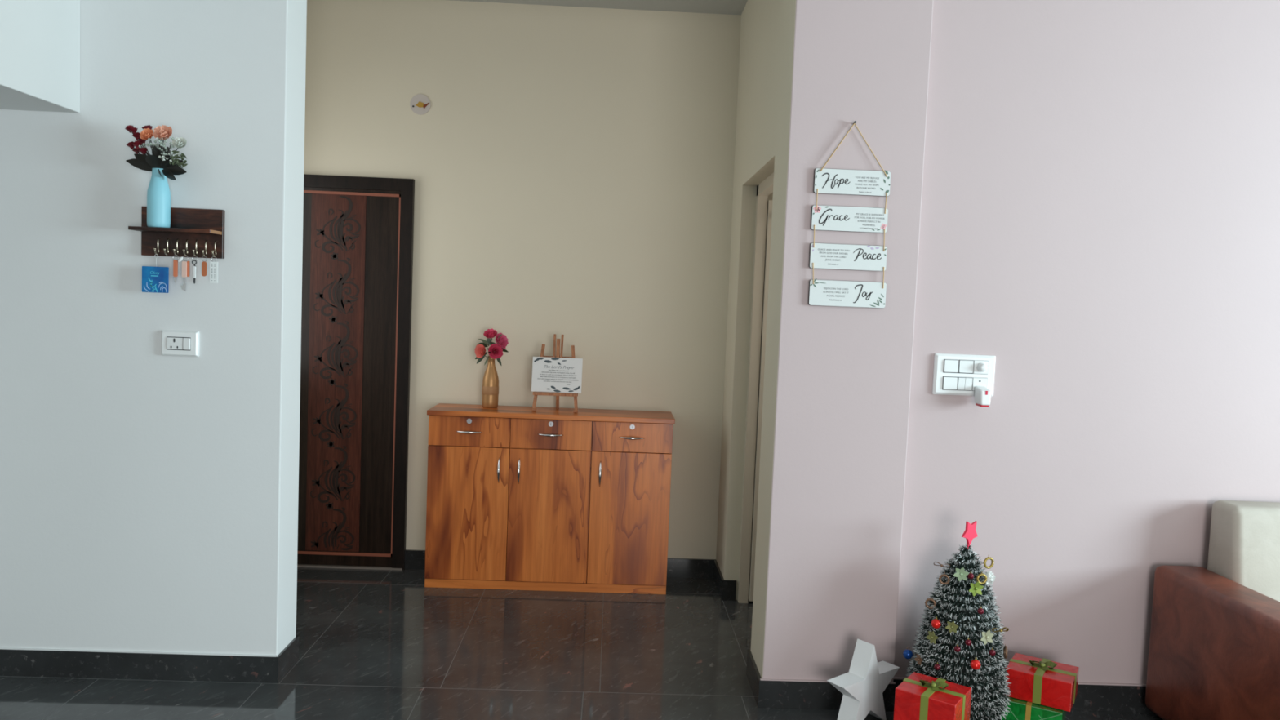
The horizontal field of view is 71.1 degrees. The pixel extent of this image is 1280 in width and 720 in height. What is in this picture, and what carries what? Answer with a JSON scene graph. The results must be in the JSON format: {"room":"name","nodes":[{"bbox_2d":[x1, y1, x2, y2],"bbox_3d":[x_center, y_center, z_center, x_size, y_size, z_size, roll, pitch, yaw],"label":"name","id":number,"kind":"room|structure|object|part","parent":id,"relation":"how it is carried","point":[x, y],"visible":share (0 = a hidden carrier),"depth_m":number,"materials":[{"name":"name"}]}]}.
{"room":"living room","nodes":[
{"label":"living room","id":0,"kind":"room"},
{"bbox_2d":[0,0,306,654],"bbox_3d":[-2.137,-0.323,3.287,1.710,2.950,0.200,2,4,-2],"label":"wall","id":1,"kind":"structure","parent":0,"point":[148,499],"depth_m":3.22,"materials":[{"name":"grey paint"}]},
{"bbox_2d":[0,0,79,112],"bbox_3d":[-2.405,-1.247,1.537,0.995,0.915,3.160,2,4,-2],"label":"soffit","id":2,"kind":"structure","parent":1,"relation":"attached to","point":[40,39],"depth_m":2.95,"materials":[{"name":"white paint"}]},
{"bbox_2d":[0,647,278,657],"bbox_3d":[-2.188,1.055,3.268,1.713,0.004,0.008,2,4,-2],"label":"trim","id":3,"kind":"structure","parent":1,"relation":"attached to","point":[6,648],"depth_m":3.28,"materials":[{"name":"grey paint"}]},
{"bbox_2d":[0,635,298,683],"bbox_3d":[-2.190,1.100,3.372,1.718,0.098,0.215,2,4,-2],"label":"baseboard","id":4,"kind":"structure","parent":1,"relation":"attached to","point":[27,663],"depth_m":3.28,"materials":[{"name":"tile"}]},
{"bbox_2d":[128,206,225,258],"bbox_3d":[-1.622,-0.450,3.141,0.284,0.172,0.105,2,4,-2],"label":"key rack","id":5,"kind":"object","parent":1,"relation":"attached to","point":[199,233],"visible":1,"depth_m":3.17,"materials":[{"name":"brown wood"}]},
{"bbox_2d":[142,255,168,293],"bbox_3d":[-1.710,-0.305,3.160,0.091,0.134,0.005,2,4,-2],"label":"card","id":6,"kind":"object","parent":5,"relation":"hanging from","point":[154,279],"visible":1,"depth_m":3.16,"materials":[{"name":"blue paper"}]},
{"bbox_2d":[146,168,170,227],"bbox_3d":[-1.675,-0.563,3.120,0.073,0.204,0.073,2,4,-2],"label":"bottle vase","id":7,"kind":"object","parent":5,"relation":"on","point":[158,193],"visible":0.86,"depth_m":3.09,"materials":[{"name":"teal ceramic"}]},
{"bbox_2d":[124,124,187,180],"bbox_3d":[-1.669,-0.716,3.086,0.233,0.196,0.091,2,4,-2],"label":"flower bouquet","id":8,"kind":"object","parent":7,"relation":"in","point":[161,157],"visible":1,"depth_m":3.09,"materials":[{"name":"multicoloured plant"}]},
{"bbox_3d":[-1.675,-0.708,3.091,0.190,0.178,0.056,2,4,1],"label":"stem","id":9,"kind":"part","parent":8,"relation":"part of","materials":[{"name":"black plant"}]},
{"bbox_2d":[128,226,220,235],"bbox_3d":[-1.624,-0.452,3.131,0.279,0.012,0.087,2,4,-2],"label":"shelf","id":10,"kind":"object","parent":5,"relation":"attached to","point":[145,230],"depth_m":3.13,"materials":[{"name":"brown wood"}]},
{"bbox_2d":[173,254,178,282],"bbox_3d":[-1.639,-0.322,3.163,0.020,0.099,0.006,2,4,-2],"label":"keychain","id":11,"kind":"object","parent":5,"relation":"hanging from","point":[175,261],"visible":1,"depth_m":3.16,"materials":[{"name":"orange"}]},
{"bbox_2d":[177,255,190,291],"bbox_3d":[-1.612,-0.306,3.164,0.038,0.128,0.010,2,4,-7],"label":"keychain","id":12,"kind":"object","parent":5,"relation":"hanging from","point":[185,264],"visible":1,"depth_m":3.16,"materials":[{"name":"orange metal"}]},
{"bbox_2d":[191,255,197,283],"bbox_3d":[-1.573,-0.319,3.165,0.021,0.100,0.006,2,4,-2],"label":"keychain","id":13,"kind":"object","parent":5,"relation":"hanging from","point":[194,266],"visible":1,"depth_m":3.16,"materials":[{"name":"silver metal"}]},
{"bbox_2d":[201,256,207,276],"bbox_3d":[-1.539,-0.332,3.165,0.020,0.072,0.004,2,4,-2],"label":"keychain","id":14,"kind":"object","parent":5,"relation":"hanging from","point":[204,265],"visible":1,"depth_m":3.16,"materials":[{"name":"orange"}]},
{"bbox_2d":[209,256,217,283],"bbox_3d":[-1.505,-0.319,3.166,0.027,0.094,0.004,2,4,-2],"label":"keychain","id":15,"kind":"object","parent":5,"relation":"hanging from","point":[213,265],"visible":1,"depth_m":3.17,"materials":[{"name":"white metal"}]},
{"bbox_2d":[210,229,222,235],"bbox_3d":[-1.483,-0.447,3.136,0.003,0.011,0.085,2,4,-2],"label":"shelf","id":16,"kind":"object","parent":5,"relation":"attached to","point":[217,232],"depth_m":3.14,"materials":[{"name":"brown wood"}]},
{"bbox_2d":[161,329,199,356],"bbox_3d":[-1.648,-0.059,3.207,0.130,0.091,0.020,2,4,-2],"label":"socket plate","id":17,"kind":"object","parent":1,"relation":"attached to","point":[174,343],"visible":1,"depth_m":3.20,"materials":[{"name":"white plastic"}]},
{"bbox_2d":[166,337,182,349],"bbox_3d":[-1.662,-0.059,3.202,0.056,0.042,0.005,2,4,-2],"label":"socket","id":18,"kind":"object","parent":17,"relation":"attached to","point":[172,343],"depth_m":3.20,"materials":[{"name":"grey plastic"}]},
{"bbox_2d":[182,337,190,350],"bbox_3d":[-1.620,-0.057,3.202,0.024,0.042,0.008,2,4,-2],"label":"switch","id":19,"kind":"object","parent":17,"relation":"attached to","point":[186,341],"depth_m":3.20,"materials":[{"name":"white plastic"}]},
{"bbox_2d":[303,0,773,568],"bbox_3d":[-0.335,-0.341,4.755,3.600,2.950,0.150,2,4,-2],"label":"wall","id":20,"kind":"structure","parent":0,"point":[571,168],"depth_m":4.64,"materials":[{"name":"beige paint"}]},
{"bbox_2d":[297,173,414,570],"bbox_3d":[-1.670,0.070,4.650,0.938,2.036,0.045,2,4,-2],"label":"door","id":21,"kind":"structure","parent":20,"relation":"in","point":[358,231],"depth_m":4.65,"materials":[{"name":"brown wood"}]},
{"bbox_2d":[409,93,431,115],"bbox_3d":[-1.126,-1.310,4.592,0.104,0.104,0.009,2,4,-2],"label":"round cover plate","id":22,"kind":"object","parent":20,"relation":"attached to","point":[420,104],"visible":1,"depth_m":4.59,"materials":[{"name":"beige plastic"}]},
{"bbox_2d":[404,549,715,578],"bbox_3d":[-0.791,1.070,4.749,2.395,0.100,0.016,2,4,-2],"label":"baseboard","id":23,"kind":"structure","parent":20,"relation":"attached to","point":[414,559],"depth_m":4.77,"materials":[{"name":"tile"}]},
{"bbox_2d":[0,567,1161,719],"bbox_3d":[1.306,1.468,1.282,8.800,0.100,7.500,2,4,-2],"label":"floor","id":24,"kind":"structure","parent":0,"point":[374,644],"depth_m":3.50,"materials":[{"name":"tile"}]},
{"bbox_2d":[424,403,675,594],"bbox_3d":[-0.456,0.701,4.564,1.214,0.886,0.324,2,4,-2],"label":"base cabinet","id":25,"kind":"object","parent":24,"relation":"on","point":[544,499],"visible":1,"depth_m":4.43,"materials":[{"name":"brown wood"}]},
{"bbox_3d":[-0.855,0.758,4.434,0.399,0.664,0.018,2,4,-2],"label":"cabinet door","id":26,"kind":"part","parent":25,"relation":"part of","materials":[{"name":"brown wood"}]},
{"bbox_3d":[-0.839,0.354,4.385,0.127,0.015,0.032,2,4,-2],"label":"handle","id":27,"kind":"part","parent":25,"relation":"part of","materials":[{"name":"silver metal"}]},
{"bbox_3d":[-0.838,0.351,4.409,0.399,0.146,0.018,2,4,-2],"label":"drawer","id":28,"kind":"part","parent":25,"relation":"part of","materials":[{"name":"brown wood"}]},
{"bbox_2d":[481,355,498,408],"bbox_3d":[-0.763,0.111,4.581,0.085,0.264,0.085,2,4,-2],"label":"bottle vase","id":29,"kind":"object","parent":25,"relation":"on","point":[490,393],"visible":0.94,"depth_m":4.55,"materials":[{"name":"gold metal"}]},
{"bbox_2d":[474,328,508,365],"bbox_3d":[-0.753,-0.047,4.544,0.173,0.226,0.096,2,4,-2],"label":"flower bouquet","id":30,"kind":"object","parent":29,"relation":"in","point":[495,351],"visible":1,"depth_m":4.53,"materials":[{"name":"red plant"}]},
{"bbox_3d":[-0.694,0.544,4.401,0.015,0.127,0.031,2,4,-2],"label":"handle","id":31,"kind":"part","parent":25,"relation":"part of","materials":[{"name":"silver metal"}]},
{"bbox_3d":[-0.595,0.548,4.404,0.015,0.127,0.031,2,4,-2],"label":"handle","id":32,"kind":"part","parent":25,"relation":"part of","materials":[{"name":"silver metal"}]},
{"bbox_3d":[-0.455,0.774,4.447,0.398,0.664,0.018,2,4,-2],"label":"cabinet door","id":33,"kind":"part","parent":25,"relation":"part of","materials":[{"name":"brown wood"}]},
{"bbox_3d":[-0.440,0.369,4.397,0.127,0.015,0.032,2,4,-2],"label":"handle","id":34,"kind":"part","parent":25,"relation":"part of","materials":[{"name":"silver metal"}]},
{"bbox_3d":[-0.438,0.367,4.422,0.398,0.146,0.018,2,4,-2],"label":"drawer","id":35,"kind":"part","parent":25,"relation":"part of","materials":[{"name":"brown wood"}]},
{"bbox_2d":[532,333,577,413],"bbox_3d":[-0.421,0.064,4.561,0.232,0.389,0.163,2,4,0],"label":"easel","id":36,"kind":"object","parent":25,"relation":"on","point":[558,354],"visible":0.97,"depth_m":4.54,"materials":[{"name":"brown wood"}]},
{"bbox_3d":[-0.513,0.088,4.532,0.019,0.337,0.082,4,4,32],"label":"leg","id":37,"kind":"part","parent":36,"relation":"part of","materials":[{"name":"brown wood"}]},
{"bbox_2d":[531,356,582,393],"bbox_3d":[-0.419,0.076,4.524,0.252,0.175,0.031,2,4,0],"label":"board","id":38,"kind":"object","parent":36,"relation":"on","point":[553,375],"visible":1,"depth_m":4.52,"materials":[{"name":"white paper"}]},
{"bbox_3d":[-0.421,0.090,4.603,0.016,0.331,0.081,2,4,0],"label":"leg","id":39,"kind":"part","parent":36,"relation":"part of","materials":[{"name":"brown wood"}]},
{"bbox_3d":[-0.331,0.095,4.532,0.019,0.337,0.082,0,4,-31],"label":"leg","id":40,"kind":"part","parent":36,"relation":"part of","materials":[{"name":"brown wood"}]},
{"bbox_3d":[-0.197,0.563,4.416,0.015,0.127,0.031,2,4,-2],"label":"handle","id":41,"kind":"part","parent":25,"relation":"part of","materials":[{"name":"silver metal"}]},
{"bbox_3d":[-0.053,0.789,4.459,0.396,0.664,0.018,2,4,-2],"label":"cabinet door","id":42,"kind":"part","parent":25,"relation":"part of","materials":[{"name":"brown wood"}]},
{"bbox_3d":[-0.039,0.384,4.409,0.127,0.015,0.032,2,4,-2],"label":"handle","id":43,"kind":"part","parent":25,"relation":"part of","materials":[{"name":"silver metal"}]},
{"bbox_3d":[-0.037,0.382,4.434,0.396,0.146,0.018,2,4,-2],"label":"drawer","id":44,"kind":"part","parent":25,"relation":"part of","materials":[{"name":"brown wood"}]},
{"bbox_2d":[826,638,899,719],"bbox_3d":[0.781,1.131,3.131,0.314,0.298,0.072,0,4,-39],"label":"star","id":45,"kind":"object","parent":24,"relation":"on","point":[862,688],"visible":1,"depth_m":3.10,"materials":[{"name":"white"}]},
{"bbox_2d":[893,671,971,719],"bbox_3d":[0.932,1.164,2.864,0.192,0.283,0.173,5,4,36],"label":"gift box","id":46,"kind":"object","parent":24,"relation":"on","point":[919,696],"visible":1,"depth_m":2.82,"materials":[{"name":"red paper"}]},
{"bbox_2d":[906,542,1012,719],"bbox_3d":[1.109,0.959,3.099,0.351,0.677,0.356,3,4,17],"label":"tree","id":47,"kind":"object","parent":24,"relation":"on","point":[954,602],"visible":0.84,"depth_m":3.01,"materials":[{"name":"green plastic"}]},
{"bbox_2d":[902,646,912,659],"bbox_3d":[0.935,1.022,3.128,0.034,0.044,0.033,2,4,-2],"label":"bauble","id":48,"kind":"object","parent":47,"relation":"hanging from","point":[907,653],"visible":1,"depth_m":3.12,"materials":[{"name":"blue plastic"}]},
{"bbox_2d":[914,653,923,665],"bbox_3d":[0.948,1.019,3.048,0.008,0.039,0.038,1,4,-19],"label":"flower","id":49,"kind":"object","parent":47,"relation":"attached to","point":[918,659],"visible":1,"depth_m":3.05,"materials":[{"name":"brown fabric"}]},
{"bbox_2d":[924,595,936,608],"bbox_3d":[0.996,0.832,3.072,0.037,0.043,0.010,4,4,23],"label":"ring","id":50,"kind":"object","parent":47,"relation":"hanging from","point":[930,598],"visible":1,"depth_m":3.07,"materials":[{"name":"brown metal"}]},
{"bbox_2d":[925,631,937,644],"bbox_3d":[0.984,0.934,3.017,0.009,0.047,0.046,0,4,-32],"label":"flower","id":51,"kind":"object","parent":47,"relation":"attached to","point":[931,637],"visible":1,"depth_m":3.02,"materials":[{"name":"green fabric"}]},
{"bbox_2d":[931,616,941,628],"bbox_3d":[1.000,0.886,3.025,0.032,0.041,0.032,2,4,-2],"label":"bauble","id":52,"kind":"object","parent":47,"relation":"attached to","point":[935,623],"visible":1,"depth_m":3.02,"materials":[{"name":"red plastic"}]},
{"bbox_2d":[933,662,940,670],"bbox_3d":[0.990,1.019,2.983,0.021,0.027,0.021,2,4,-2],"label":"bauble","id":53,"kind":"object","parent":47,"relation":"attached to","point":[936,666],"visible":1,"depth_m":2.98,"materials":[{"name":"red plastic"}]},
{"bbox_2d":[933,561,950,567],"bbox_3d":[1.033,0.702,3.067,0.054,0.013,0.015,4,4,31],"label":"bow","id":54,"kind":"object","parent":47,"relation":"attached to","point":[940,565],"visible":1,"depth_m":3.07,"materials":[{"name":"brown fabric"}]},
{"bbox_2d":[938,572,950,584],"bbox_3d":[1.036,0.744,3.050,0.037,0.043,0.010,3,4,19],"label":"ring","id":55,"kind":"object","parent":47,"relation":"attached to","point":[943,575],"visible":1,"depth_m":3.05,"materials":[{"name":"brown metal"}]},
{"bbox_2d":[945,621,958,632],"bbox_3d":[1.037,0.888,2.978,0.042,0.043,0.008,5,4,33],"label":"flower","id":56,"kind":"object","parent":47,"relation":"attached to","point":[952,626],"visible":1,"depth_m":2.98,"materials":[{"name":"green fabric"}]},
{"bbox_2d":[954,644,960,652],"bbox_3d":[1.049,0.952,2.962,0.021,0.027,0.021,2,4,-2],"label":"bauble","id":57,"kind":"object","parent":47,"relation":"attached to","point":[957,648],"visible":1,"depth_m":2.96,"materials":[{"name":"red plastic"}]},
{"bbox_2d":[953,567,968,581],"bbox_3d":[1.080,0.721,3.014,0.050,0.051,0.010,4,4,28],"label":"flower","id":58,"kind":"object","parent":47,"relation":"attached to","point":[961,574],"visible":1,"depth_m":3.01,"materials":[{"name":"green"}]},
{"bbox_2d":[964,637,971,645],"bbox_3d":[1.082,0.928,2.954,0.021,0.027,0.021,2,4,-2],"label":"bauble","id":59,"kind":"object","parent":47,"relation":"attached to","point":[967,642],"visible":1,"depth_m":2.95,"materials":[{"name":"red plastic"}]},
{"bbox_2d":[961,520,977,548],"bbox_3d":[1.129,0.598,3.068,0.089,0.097,0.008,0,4,-37],"label":"star","id":60,"kind":"object","parent":47,"relation":"on","point":[970,533],"visible":1,"depth_m":3.06,"materials":[{"name":"red plastic"}]},
{"bbox_2d":[967,571,973,578],"bbox_3d":[1.111,0.722,3.009,0.021,0.027,0.021,2,4,-2],"label":"bauble","id":61,"kind":"object","parent":47,"relation":"attached to","point":[970,575],"visible":1,"depth_m":3.00,"materials":[{"name":"red plastic"}]},
{"bbox_2d":[969,656,981,670],"bbox_3d":[1.099,0.993,2.935,0.033,0.043,0.033,2,4,-2],"label":"bauble","id":62,"kind":"object","parent":47,"relation":"attached to","point":[975,664],"visible":1,"depth_m":2.92,"materials":[{"name":"red plastic"}]},
{"bbox_2d":[968,581,983,595],"bbox_3d":[1.121,0.763,2.989,0.052,0.053,0.010,2,4,-2],"label":"flower","id":63,"kind":"object","parent":47,"relation":"attached to","point":[975,588],"visible":1,"depth_m":2.99,"materials":[{"name":"green fabric"}]},
{"bbox_2d":[977,605,983,614],"bbox_3d":[1.130,0.830,2.971,0.021,0.027,0.021,2,4,-2],"label":"bauble","id":64,"kind":"object","parent":47,"relation":"attached to","point":[980,611],"visible":1,"depth_m":2.96,"materials":[{"name":"red plastic"}]},
{"bbox_2d":[976,571,986,584],"bbox_3d":[1.146,0.731,3.004,0.038,0.044,0.010,2,4,-7],"label":"ring","id":65,"kind":"object","parent":47,"relation":"hanging from","point":[980,574],"visible":1,"depth_m":3.00,"materials":[{"name":"gold metal"}]},
{"bbox_2d":[980,629,994,644],"bbox_3d":[1.144,0.914,2.953,0.052,0.053,0.010,1,4,-13],"label":"flower","id":66,"kind":"object","parent":47,"relation":"attached to","point":[987,636],"visible":1,"depth_m":2.95,"materials":[{"name":"beige fabric"}]},
{"bbox_2d":[982,555,994,568],"bbox_3d":[1.183,0.685,3.041,0.041,0.047,0.010,1,4,-18],"label":"ring","id":67,"kind":"object","parent":47,"relation":"hanging from","point":[988,557],"visible":1,"depth_m":3.04,"materials":[{"name":"gold metal"}]},
{"bbox_2d":[982,571,995,585],"bbox_3d":[1.179,0.737,3.033,0.045,0.046,0.044,0,4,-31],"label":"pompom","id":68,"kind":"object","parent":47,"relation":"attached to","point":[991,577],"visible":0.93,"depth_m":3.02,"materials":[{"name":"white fabric"}]},
{"bbox_2d":[988,647,995,655],"bbox_3d":[1.161,0.961,2.953,0.021,0.027,0.021,2,4,-2],"label":"bauble","id":69,"kind":"object","parent":47,"relation":"attached to","point":[992,652],"visible":1,"depth_m":2.95,"materials":[{"name":"red plastic"}]},
{"bbox_2d":[991,626,1008,632],"bbox_3d":[1.197,0.896,2.974,0.058,0.014,0.015,1,4,-15],"label":"bow","id":70,"kind":"object","parent":47,"relation":"attached to","point":[1001,630],"visible":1,"depth_m":2.97,"materials":[{"name":"gold metal"}]},
{"bbox_2d":[1003,644,1008,658],"bbox_3d":[1.215,0.968,2.978,0.010,0.047,0.041,3,4,13],"label":"ring","id":71,"kind":"object","parent":47,"relation":"hanging from","point":[1005,648],"visible":1,"depth_m":2.97,"materials":[{"name":"brown metal"}]},
{"bbox_2d":[1000,696,1066,719],"bbox_3d":[1.370,1.239,3.120,0.191,0.136,0.174,4,4,30],"label":"gift box","id":72,"kind":"object","parent":24,"relation":"on","point":[1020,709],"visible":0.52,"depth_m":3.05,"materials":[{"name":"green paper"}]},
{"bbox_2d":[1004,653,1079,711],"bbox_3d":[1.403,1.110,3.129,0.213,0.121,0.181,5,4,33],"label":"gift box","id":73,"kind":"object","parent":72,"relation":"on","point":[1043,682],"visible":1,"depth_m":3.07,"materials":[{"name":"red paper"}]},
{"bbox_2d":[1145,500,1279,719],"bbox_3d":[2.685,0.966,2.873,1.605,0.818,0.898,2,4,-2],"label":"sofa","id":74,"kind":"object","parent":24,"relation":"on","point":[1214,650],"visible":1,"depth_m":3.06,"materials":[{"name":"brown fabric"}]},
{"bbox_2d":[1207,500,1279,601],"bbox_3d":[2.379,0.722,3.204,0.605,0.398,0.190,2,4,-2],"label":"cushion","id":75,"kind":"object","parent":74,"relation":"on","point":[1244,544],"depth_m":3.13,"materials":[{"name":"beige fabric"}]},
{"bbox_2d":[450,0,747,14],"bbox_3d":[1.428,-1.574,1.095,8.800,0.100,7.500,2,4,-2],"label":"ceiling","id":76,"kind":"structure","parent":0,"point":[711,6],"depth_m":4.53,"materials":[{"name":"paint"}]},
{"bbox_2d":[715,0,782,599],"bbox_3d":[0.515,-0.265,4.078,0.070,2.950,1.260,2,4,-2],"label":"wall","id":77,"kind":"structure","parent":0,"point":[761,20],"depth_m":4.36,"materials":[{"name":"beige paint"}]},
{"bbox_2d":[713,560,736,600],"bbox_3d":[0.434,1.128,4.606,0.072,0.100,0.356,2,4,-2],"label":"baseboard","id":78,"kind":"structure","parent":77,"relation":"attached to","point":[726,589],"depth_m":4.43,"materials":[{"name":"tile"}]},
{"bbox_2d":[737,172,773,603],"bbox_3d":[0.953,0.220,3.943,0.835,2.035,0.905,2,4,-2],"label":"door","id":79,"kind":"structure","parent":77,"relation":"in","point":[763,206],"depth_m":4.33,"materials":[{"name":"beige paint"}]},
{"bbox_2d":[750,0,933,682],"bbox_3d":[0.735,-0.209,3.316,0.482,2.950,0.280,2,4,-2],"label":"wall pillar","id":80,"kind":"structure","parent":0,"point":[837,384],"depth_m":3.19,"materials":[{"name":"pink paint"}]},
{"bbox_2d":[746,649,895,711],"bbox_3d":[0.675,1.212,3.401,0.499,0.101,0.296,2,4,-2],"label":"baseboard","id":81,"kind":"structure","parent":80,"relation":"attached to","point":[766,694],"depth_m":3.25,"materials":[{"name":"tile"}]},
{"bbox_2d":[760,678,895,684],"bbox_3d":[0.683,1.168,3.257,0.494,0.004,0.008,2,4,-2],"label":"trim","id":82,"kind":"structure","parent":80,"relation":"attached to","point":[761,679],"depth_m":3.25,"materials":[{"name":"pink paint"}]},
{"bbox_2d":[808,120,890,308],"bbox_3d":[0.741,-0.510,3.145,0.278,0.645,0.024,2,4,-2],"label":"wall hanging","id":83,"kind":"object","parent":80,"relation":"attached to","point":[826,180],"depth_m":3.15,"materials":[{"name":"white wood"}]},
{"bbox_3d":[0.750,-0.735,3.128,0.241,0.182,0.010,2,4,-2],"label":"hanging cord","id":84,"kind":"part","parent":83,"relation":"part of","materials":[{"name":"beige fabric"}]},
{"bbox_2d":[893,0,1279,684],"bbox_3d":[3.337,-0.111,3.419,4.730,2.950,0.235,2,4,-2],"label":"wall","id":85,"kind":"structure","parent":0,"point":[1100,208],"depth_m":3.25,"materials":[{"name":"pink paint"}]},
{"bbox_2d":[932,353,995,396],"bbox_3d":[1.173,0.055,3.228,0.222,0.148,0.043,2,4,-2],"label":"board","id":86,"kind":"object","parent":85,"relation":"attached to","point":[953,374],"visible":0.98,"depth_m":3.23,"materials":[{"name":"white plastic"}]},
{"bbox_2d":[942,377,957,389],"bbox_3d":[1.118,0.084,3.232,0.049,0.044,0.008,2,4,-2],"label":"switch","id":87,"kind":"object","parent":86,"relation":"attached to","point":[948,383],"depth_m":3.23,"materials":[{"name":"white plastic"}]},
{"bbox_2d":[943,360,958,372],"bbox_3d":[1.121,0.022,3.228,0.049,0.044,0.008,2,4,-2],"label":"switch","id":88,"kind":"object","parent":86,"relation":"attached to","point":[949,366],"depth_m":3.22,"materials":[{"name":"white plastic"}]},
{"bbox_2d":[957,377,965,390],"bbox_3d":[1.160,0.086,3.233,0.024,0.045,0.008,2,4,-2],"label":"switch","id":89,"kind":"object","parent":86,"relation":"attached to","point":[961,380],"depth_m":3.23,"materials":[{"name":"white plastic"}]},
{"bbox_2d":[959,360,973,373],"bbox_3d":[1.175,0.024,3.230,0.049,0.044,0.008,2,4,-2],"label":"switch","id":90,"kind":"object","parent":86,"relation":"attached to","point":[965,366],"depth_m":3.23,"materials":[{"name":"white plastic"}]},
{"bbox_2d":[964,377,972,390],"bbox_3d":[1.185,0.087,3.234,0.024,0.045,0.008,2,4,-2],"label":"switch","id":91,"kind":"object","parent":86,"relation":"attached to","point":[968,381],"depth_m":3.23,"materials":[{"name":"white plastic"}]},
{"bbox_2d":[972,377,986,391],"bbox_3d":[1.227,0.088,3.237,0.051,0.047,0.005,2,4,-2],"label":"socket","id":92,"kind":"object","parent":86,"relation":"attached to","point":[975,381],"depth_m":3.23,"materials":[{"name":"grey plastic"}]},
{"bbox_3d":[1.231,0.027,3.218,0.033,0.033,0.024,2,4,-2],"label":"knob","id":93,"kind":"part","parent":86,"relation":"part of","materials":[{"name":"white plastic"}]},
{"bbox_2d":[974,386,991,407],"bbox_3d":[1.225,0.131,3.203,0.039,0.069,0.063,2,4,-2],"label":"plug","id":94,"kind":"object","parent":86,"relation":"attached to","point":[982,394],"visible":1,"depth_m":3.18,"materials":[{"name":"white plastic"}]},
{"bbox_2d":[893,676,1146,686],"bbox_3d":[3.186,1.261,3.379,4.530,0.005,0.010,2,4,-2],"label":"trim","id":95,"kind":"structure","parent":85,"relation":"attached to","point":[895,677],"depth_m":3.33,"materials":[{"name":"pink paint"}]},
{"bbox_2d":[893,679,1154,713],"bbox_3d":[3.184,1.314,3.381,4.530,0.101,0.014,2,4,-2],"label":"baseboard","id":96,"kind":"structure","parent":85,"relation":"attached to","point":[1089,698],"depth_m":3.33,"materials":[{"name":"tile"}]}
]}

